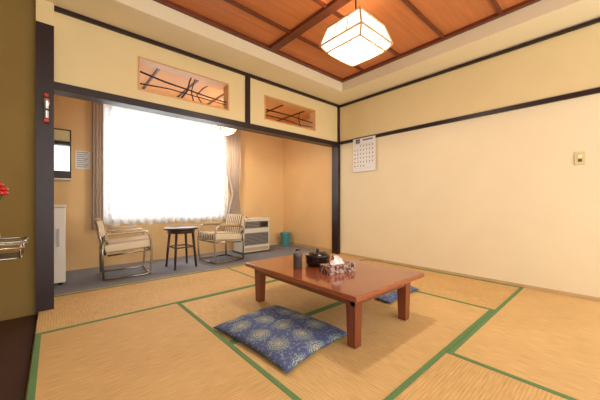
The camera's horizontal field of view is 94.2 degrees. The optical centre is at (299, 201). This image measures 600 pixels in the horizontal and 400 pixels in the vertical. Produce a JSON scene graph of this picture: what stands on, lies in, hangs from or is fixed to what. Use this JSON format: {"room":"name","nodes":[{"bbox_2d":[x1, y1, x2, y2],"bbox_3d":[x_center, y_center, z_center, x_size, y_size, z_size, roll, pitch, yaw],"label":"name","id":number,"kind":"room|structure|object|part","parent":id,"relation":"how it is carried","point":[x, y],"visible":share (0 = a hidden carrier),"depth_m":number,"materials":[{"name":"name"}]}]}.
{"room":"japanese tatami room","nodes":[
{"label":"japanese tatami room","id":0,"kind":"room"},
{"bbox_2d":[0,314,37,399],"bbox_3d":[-0.269,0.945,1.976,5.010,0.130,5.920,0,0,-41],"label":"floor","id":1,"kind":"structure","parent":0,"point":[16,334],"depth_m":1.61,"materials":[{"name":"brown wood"}]},
{"bbox_2d":[0,237,28,260],"bbox_3d":[-1.840,0.549,1.524,0.506,0.661,0.280,0,0,-41],"label":"stand","id":2,"kind":"object","parent":1,"relation":"on","point":[6,256],"visible":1,"depth_m":1.60,"materials":[{"name":"silver metal"}]},
{"bbox_2d":[0,183,8,200],"bbox_3d":[-1.782,0.059,1.602,0.153,0.346,0.153,0,0,-41],"label":"flower","id":3,"kind":"object","parent":2,"relation":"on","point":[3,190],"visible":1,"depth_m":1.63,"materials":[{"name":"red plant"}]},
{"bbox_2d":[35,267,254,334],"bbox_3d":[-1.316,0.874,2.703,1.778,0.052,0.903,0,0,-41],"label":"mat","id":4,"kind":"object","parent":1,"relation":"on","point":[70,310],"visible":0.7,"depth_m":2.49,"materials":[{"name":"beige wicker"}]},
{"bbox_2d":[26,302,301,399],"bbox_3d":[-0.752,0.874,1.390,0.888,0.052,1.808,0,0,-41],"label":"mat","id":5,"kind":"object","parent":1,"relation":"on","point":[168,352],"visible":1,"depth_m":1.45,"materials":[{"name":"beige wicker"}]},
{"bbox_2d":[180,280,340,342],"bbox_3d":[-0.050,0.874,2.612,1.778,0.052,0.903,0,0,-41],"label":"mat","id":6,"kind":"object","parent":1,"relation":"on","point":[214,310],"visible":0.55,"depth_m":2.36,"materials":[{"name":"beige wicker"}]},
{"bbox_2d":[228,252,366,281],"bbox_3d":[0.030,0.874,3.889,1.806,0.052,0.903,0,0,-41],"label":"mat","id":7,"kind":"object","parent":1,"relation":"on","point":[244,269],"visible":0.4,"depth_m":3.57,"materials":[{"name":"beige wicker"}]},
{"bbox_2d":[231,291,493,399],"bbox_3d":[0.548,0.874,1.933,1.778,0.052,0.903,0,0,-41],"label":"mat","id":8,"kind":"object","parent":1,"relation":"on","point":[393,352],"visible":0.69,"depth_m":1.59,"materials":[{"name":"beige wicker"}]},
{"bbox_2d":[212,305,346,372],"bbox_3d":[-0.131,0.817,1.811,0.720,0.063,0.560,0,0,44],"label":"floor cushion","id":9,"kind":"object","parent":8,"relation":"on","point":[286,337],"visible":1,"depth_m":1.69,"materials":[{"name":"fabric"}]},
{"bbox_2d":[245,253,423,348],"bbox_3d":[0.218,0.682,2.206,0.805,0.334,1.170,0,0,-41],"label":"table","id":10,"kind":"object","parent":8,"relation":"on","point":[369,281],"visible":0.83,"depth_m":1.91,"materials":[{"name":"brown wood"}]},
{"bbox_2d":[293,251,301,268],"bbox_3d":[-0.018,0.454,2.183,0.072,0.122,0.072,0,0,-41],"label":"tea canister","id":11,"kind":"object","parent":10,"relation":"on","point":[297,256],"visible":1,"depth_m":2.15,"materials":[{"name":"grey metal"}]},
{"bbox_2d":[305,248,329,266],"bbox_3d":[0.144,0.449,2.287,0.206,0.132,0.206,0,0,-41],"label":"container","id":12,"kind":"object","parent":10,"relation":"on","point":[313,258],"visible":0.96,"depth_m":2.21,"materials":[{"name":"black ceramic"}]},
{"bbox_2d":[320,255,354,274],"bbox_3d":[0.279,0.458,2.072,0.240,0.114,0.116,0,0,-29],"label":"tissue box","id":13,"kind":"object","parent":10,"relation":"on","point":[336,266],"visible":1,"depth_m":2.04,"materials":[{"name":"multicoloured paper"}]},
{"bbox_2d":[374,286,417,302],"bbox_3d":[0.738,0.820,2.717,0.560,0.058,0.620,0,0,-43],"label":"floor cushion","id":14,"kind":"object","parent":8,"relation":"on","point":[390,297],"visible":0.09,"depth_m":2.40,"materials":[{"name":"fabric"}]},
{"bbox_2d":[362,259,519,309],"bbox_3d":[1.261,0.874,3.165,0.916,0.052,1.808,0,0,-41],"label":"mat","id":15,"kind":"object","parent":1,"relation":"on","point":[484,294],"visible":0.55,"depth_m":2.75,"materials":[{"name":"beige wicker"}]},
{"bbox_2d":[394,351,577,399],"bbox_3d":[1.111,0.874,0.623,0.888,0.052,1.803,0,0,-41],"label":"mat","id":16,"kind":"object","parent":1,"relation":"on","point":[454,376],"visible":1,"depth_m":1.29,"materials":[{"name":"beige wicker"}]},
{"bbox_2d":[449,287,599,399],"bbox_3d":[1.825,0.874,1.852,1.806,0.052,0.903,0,0,-41],"label":"mat","id":17,"kind":"object","parent":1,"relation":"on","point":[549,340],"visible":0.91,"depth_m":1.70,"materials":[{"name":"beige wicker"}]},
{"bbox_2d":[54,264,242,295],"bbox_3d":[-0.947,0.880,3.651,3.612,0.060,0.030,0,0,-41],"label":"trim","id":18,"kind":"structure","parent":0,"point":[241,264],"depth_m":2.98,"materials":[{"name":"brown wood"}]},
{"bbox_2d":[54,95,282,270],"bbox_3d":[-2.187,-0.495,4.151,4.810,2.810,0.120,0,0,-41],"label":"wall","id":19,"kind":"structure","parent":0,"point":[261,180],"depth_m":4.06,"materials":[{"name":"beige paint"}]},
{"bbox_2d":[54,128,70,179],"bbox_3d":[-2.902,-0.580,3.374,0.210,0.620,0.100,0,0,-41],"label":"mirror","id":20,"kind":"object","parent":19,"relation":"attached to","point":[62,137],"depth_m":3.40,"materials":[{"name":"white mirror"}]},
{"bbox_2d":[75,150,89,168],"bbox_3d":[-2.768,-0.535,3.556,0.150,0.230,0.004,0,0,-41],"label":"notice","id":21,"kind":"object","parent":19,"relation":"attached to","point":[82,158],"depth_m":3.55,"materials":[{"name":"white paper"}]},
{"bbox_3d":[-1.874,-1.420,4.273,2.280,0.024,0.111,0,0,-41],"label":"curtain rod","id":22,"kind":"object","parent":19,"relation":"attached to","visible":0},
{"bbox_2d":[91,102,103,229],"bbox_3d":[-2.573,-0.530,3.546,0.130,1.760,0.056,0,0,-41],"label":"curtain","id":23,"kind":"object","parent":22,"relation":"hanging from","point":[97,109],"visible":0.78,"depth_m":3.54,"materials":[{"name":"beige fabric"}]},
{"bbox_2d":[104,104,174,225],"bbox_3d":[-2.240,-0.532,3.925,0.910,1.715,0.056,0,0,-41],"label":"lace curtain","id":24,"kind":"object","parent":22,"relation":"hanging from","point":[139,146],"visible":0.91,"depth_m":3.92,"materials":[{"name":"fabric"}]},
{"bbox_2d":[174,118,227,222],"bbox_3d":[-1.573,-0.532,4.513,0.890,1.715,0.056,0,0,-41],"label":"lace curtain","id":25,"kind":"object","parent":22,"relation":"hanging from","point":[200,175],"visible":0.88,"depth_m":4.45,"materials":[{"name":"fabric"}]},
{"bbox_2d":[226,130,240,213],"bbox_3d":[-1.140,-0.585,4.809,0.270,1.650,0.061,0,0,-41],"label":"curtain","id":26,"kind":"object","parent":22,"relation":"hanging from","point":[233,141],"visible":0.82,"depth_m":4.81,"materials":[{"name":"beige fabric"}]},
{"bbox_2d":[0,0,336,320],"bbox_3d":[-1.195,-0.495,3.026,4.810,2.810,0.100,0,0,-41],"label":"wall","id":27,"kind":"structure","parent":0,"point":[17,17],"depth_m":2.19,"materials":[{"name":"beige paint"}]},
{"bbox_2d":[36,21,53,319],"bbox_3d":[-2.056,-0.245,2.253,0.105,2.310,0.180,0,0,-41],"label":"pillar","id":28,"kind":"structure","parent":27,"relation":"attached to","point":[44,32],"depth_m":2.18,"materials":[{"name":"black wood"}]},
{"bbox_2d":[36,0,53,25],"bbox_3d":[-2.056,-1.490,2.253,0.105,0.180,0.180,0,0,-41],"label":"cap","id":29,"kind":"object","parent":28,"relation":"on","point":[44,9],"depth_m":2.19,"materials":[{"name":"beige paint"}]},
{"bbox_3d":[-2.056,-0.245,2.253,0.105,2.310,0.180,0,0,-41],"label":"post","id":30,"kind":"part","parent":28,"relation":"part of","materials":[{"name":"black wood"}]},
{"bbox_2d":[43,93,49,122],"bbox_3d":[-1.976,-0.733,2.174,0.040,0.225,0.045,0,0,-41],"label":"torch","id":31,"kind":"object","parent":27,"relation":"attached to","point":[46,100],"visible":1,"depth_m":2.16,"materials":[{"name":"red plastic"}]},
{"bbox_2d":[140,71,225,104],"bbox_3d":[-1.221,-1.214,3.003,0.922,0.277,0.017,0,0,-41],"label":"lattice","id":32,"kind":"object","parent":27,"relation":"in","point":[187,89],"depth_m":3.00,"materials":[{"name":"black wood"}]},
{"bbox_2d":[138,56,228,110],"bbox_3d":[-1.221,-1.228,3.003,0.944,0.319,0.112,0,0,-41],"label":"trim","id":33,"kind":"structure","parent":27,"relation":"attached to","point":[141,60],"depth_m":2.96,"materials":[{"name":"brown wood"}]},
{"bbox_2d":[54,81,337,147],"bbox_3d":[-0.724,-0.938,3.441,3.465,0.065,0.140,0,0,-41],"label":"lintel","id":34,"kind":"object","parent":27,"relation":"attached to","point":[61,89],"depth_m":2.86,"materials":[{"name":"black wood"}]},
{"bbox_2d":[54,5,339,106],"bbox_3d":[-0.666,-1.562,3.409,3.510,0.035,0.025,0,0,-41],"label":"trim","id":35,"kind":"structure","parent":27,"relation":"attached to","point":[56,8],"depth_m":2.84,"materials":[{"name":"black wood"}]},
{"bbox_2d":[245,76,249,122],"bbox_3d":[-0.644,-1.258,3.433,0.065,0.575,0.018,0,0,-41],"label":"strut","id":36,"kind":"object","parent":27,"relation":"attached to","point":[247,79],"depth_m":3.42,"materials":[{"name":"black wood"}]},
{"bbox_2d":[266,109,312,126],"bbox_3d":[-0.146,-1.194,3.950,0.906,0.235,0.017,0,0,-41],"label":"lattice","id":37,"kind":"object","parent":27,"relation":"in","point":[298,118],"depth_m":3.94,"materials":[{"name":"brown wood"}]},
{"bbox_2d":[264,95,315,130],"bbox_3d":[-0.146,-1.228,3.950,0.929,0.319,0.112,0,0,-41],"label":"trim","id":38,"kind":"structure","parent":27,"relation":"attached to","point":[312,112],"depth_m":3.96,"materials":[{"name":"brown wood"}]},
{"bbox_2d":[332,107,339,253],"bbox_3d":[0.592,-0.350,4.602,0.045,2.400,0.140,0,0,-41],"label":"trim post","id":39,"kind":"object","parent":27,"relation":"attached to","point":[335,150],"depth_m":4.56,"materials":[{"name":"black wood"}]},
{"bbox_2d":[54,244,319,294],"bbox_3d":[-1.777,0.881,3.686,4.810,0.057,1.120,0,0,-41],"label":"floor","id":40,"kind":"structure","parent":0,"point":[88,278],"depth_m":3.53,"materials":[{"name":"grey carpet"}]},
{"bbox_2d":[54,204,65,284],"bbox_3d":[-2.747,0.441,2.889,0.490,0.825,0.503,0,0,-41],"label":"mini refrigerator","id":41,"kind":"object","parent":40,"relation":"on","point":[59,209],"visible":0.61,"depth_m":2.84,"materials":[{"name":"white metal"}]},
{"bbox_2d":[92,218,152,280],"bbox_3d":[-2.100,0.519,3.296,0.569,0.660,0.497,0,0,-38],"label":"armchair","id":42,"kind":"object","parent":40,"relation":"on","point":[129,243],"visible":1,"depth_m":3.17,"materials":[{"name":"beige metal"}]},
{"bbox_2d":[164,226,197,269],"bbox_3d":[-1.568,0.591,3.684,0.421,0.521,0.421,0,0,44],"label":"round side table","id":43,"kind":"object","parent":40,"relation":"on","point":[176,230],"visible":1,"depth_m":3.63,"materials":[{"name":"brown wood"}]},
{"bbox_2d":[197,214,246,263],"bbox_3d":[-1.147,0.519,4.152,0.497,0.660,0.569,0,0,43],"label":"armchair","id":44,"kind":"object","parent":40,"relation":"on","point":[234,227],"visible":1,"depth_m":4.10,"materials":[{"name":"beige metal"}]},
{"bbox_2d":[233,217,269,254],"bbox_3d":[-0.812,0.563,4.901,0.703,0.580,0.474,0,0,-41],"label":"heater","id":45,"kind":"object","parent":40,"relation":"on","point":[256,233],"visible":0.82,"depth_m":4.67,"materials":[{"name":"white metal"}]},
{"bbox_2d":[280,232,290,246],"bbox_3d":[-0.284,0.722,5.402,0.212,0.262,0.212,0,0,-41],"label":"waste bin","id":46,"kind":"object","parent":40,"relation":"on","point":[285,236],"visible":1,"depth_m":5.33,"materials":[{"name":"teal plastic"}]},
{"bbox_2d":[140,64,309,123],"bbox_3d":[-1.687,-1.550,3.585,4.810,0.040,1.390,0,0,-41],"label":"ceiling","id":47,"kind":"structure","parent":0,"point":[213,91],"depth_m":3.83,"materials":[{"name":"brown wood"}]},
{"bbox_2d":[142,68,304,120],"bbox_3d":[-1.335,-1.522,3.896,3.174,0.015,1.390,0,0,-41],"label":"batten","id":48,"kind":"object","parent":47,"relation":"attached to","point":[154,74],"depth_m":3.95,"materials":[{"name":"black wood"}]},
{"bbox_2d":[211,98,236,135],"bbox_3d":[-1.121,-1.276,4.144,0.294,0.507,0.293,0,0,-41],"label":"pendant lantern","id":49,"kind":"object","parent":47,"relation":"hanging from","point":[221,130],"visible":0.42,"depth_m":4.11,"materials":[{"name":"white paper"}]},
{"bbox_2d":[46,0,599,104],"bbox_3d":[0.264,-1.660,1.372,4.810,0.160,4.310,0,0,-41],"label":"ceiling","id":50,"kind":"structure","parent":0,"point":[153,20],"depth_m":2.78,"materials":[{"name":"beige paint"}]},
{"bbox_2d":[319,0,392,66],"bbox_3d":[0.434,-1.449,2.169,0.409,0.582,0.408,0,0,-41],"label":"pendant lantern","id":51,"kind":"object","parent":50,"relation":"hanging from","point":[357,37],"visible":1,"depth_m":2.10,"materials":[{"name":"white paper"}]},
{"bbox_2d":[169,0,525,78],"bbox_3d":[0.835,-1.755,1.623,2.860,0.030,3.930,0,0,-41],"label":"ceiling","id":52,"kind":"structure","parent":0,"point":[406,30],"depth_m":2.65,"materials":[{"name":"brown wood"}]},
{"bbox_2d":[153,0,540,82],"bbox_3d":[0.845,-1.723,1.612,2.800,0.035,3.900,0,0,-41],"label":"grid","id":53,"kind":"object","parent":52,"relation":"attached to","point":[332,7],"depth_m":2.73,"materials":[{"name":"brown wood"}]},
{"bbox_2d":[283,22,599,301],"bbox_3d":[1.571,-0.495,3.598,0.104,2.810,5.920,0,0,-41],"label":"wall","id":54,"kind":"structure","parent":0,"point":[503,196],"depth_m":3.07,"materials":[{"name":"beige paint"}]},
{"bbox_2d":[290,242,331,252],"bbox_3d":[0.105,0.820,5.179,0.012,0.060,1.370,0,0,-41],"label":"baseboard","id":55,"kind":"structure","parent":54,"relation":"attached to","point":[291,243],"depth_m":5.07,"materials":[{"name":"brown wood"}]},
{"bbox_2d":[353,134,374,171],"bbox_3d":[0.956,-0.721,4.182,0.008,0.522,0.400,0,0,-41],"label":"wall calendar","id":56,"kind":"object","parent":54,"relation":"hanging from","point":[363,147],"visible":1,"depth_m":4.17,"materials":[{"name":"white paper"}]},
{"bbox_2d":[339,87,599,144],"bbox_3d":[2.066,-0.958,2.948,0.022,0.045,4.290,0,0,-41],"label":"trim","id":57,"kind":"structure","parent":54,"relation":"attached to","point":[594,90],"depth_m":2.93,"materials":[{"name":"black wood"}]},
{"bbox_2d":[339,18,599,107],"bbox_3d":[2.066,-1.555,2.945,0.025,0.030,4.285,0,0,-41],"label":"trim","id":58,"kind":"structure","parent":54,"relation":"attached to","point":[597,20],"depth_m":2.97,"materials":[{"name":"black wood"}]},
{"bbox_2d":[340,252,599,300],"bbox_3d":[2.070,0.835,2.951,0.012,0.030,4.290,0,0,-41],"label":"baseboard","id":59,"kind":"structure","parent":54,"relation":"attached to","point":[353,255],"depth_m":2.98,"materials":[{"name":"brown wood"}]},
{"bbox_2d":[574,151,585,164],"bbox_3d":[2.487,-0.388,2.478,0.012,0.116,0.072,0,0,-41],"label":"wall switch","id":60,"kind":"object","parent":54,"relation":"attached to","point":[579,157],"visible":1,"depth_m":2.47,"materials":[{"name":"beige plastic"}]}
]}

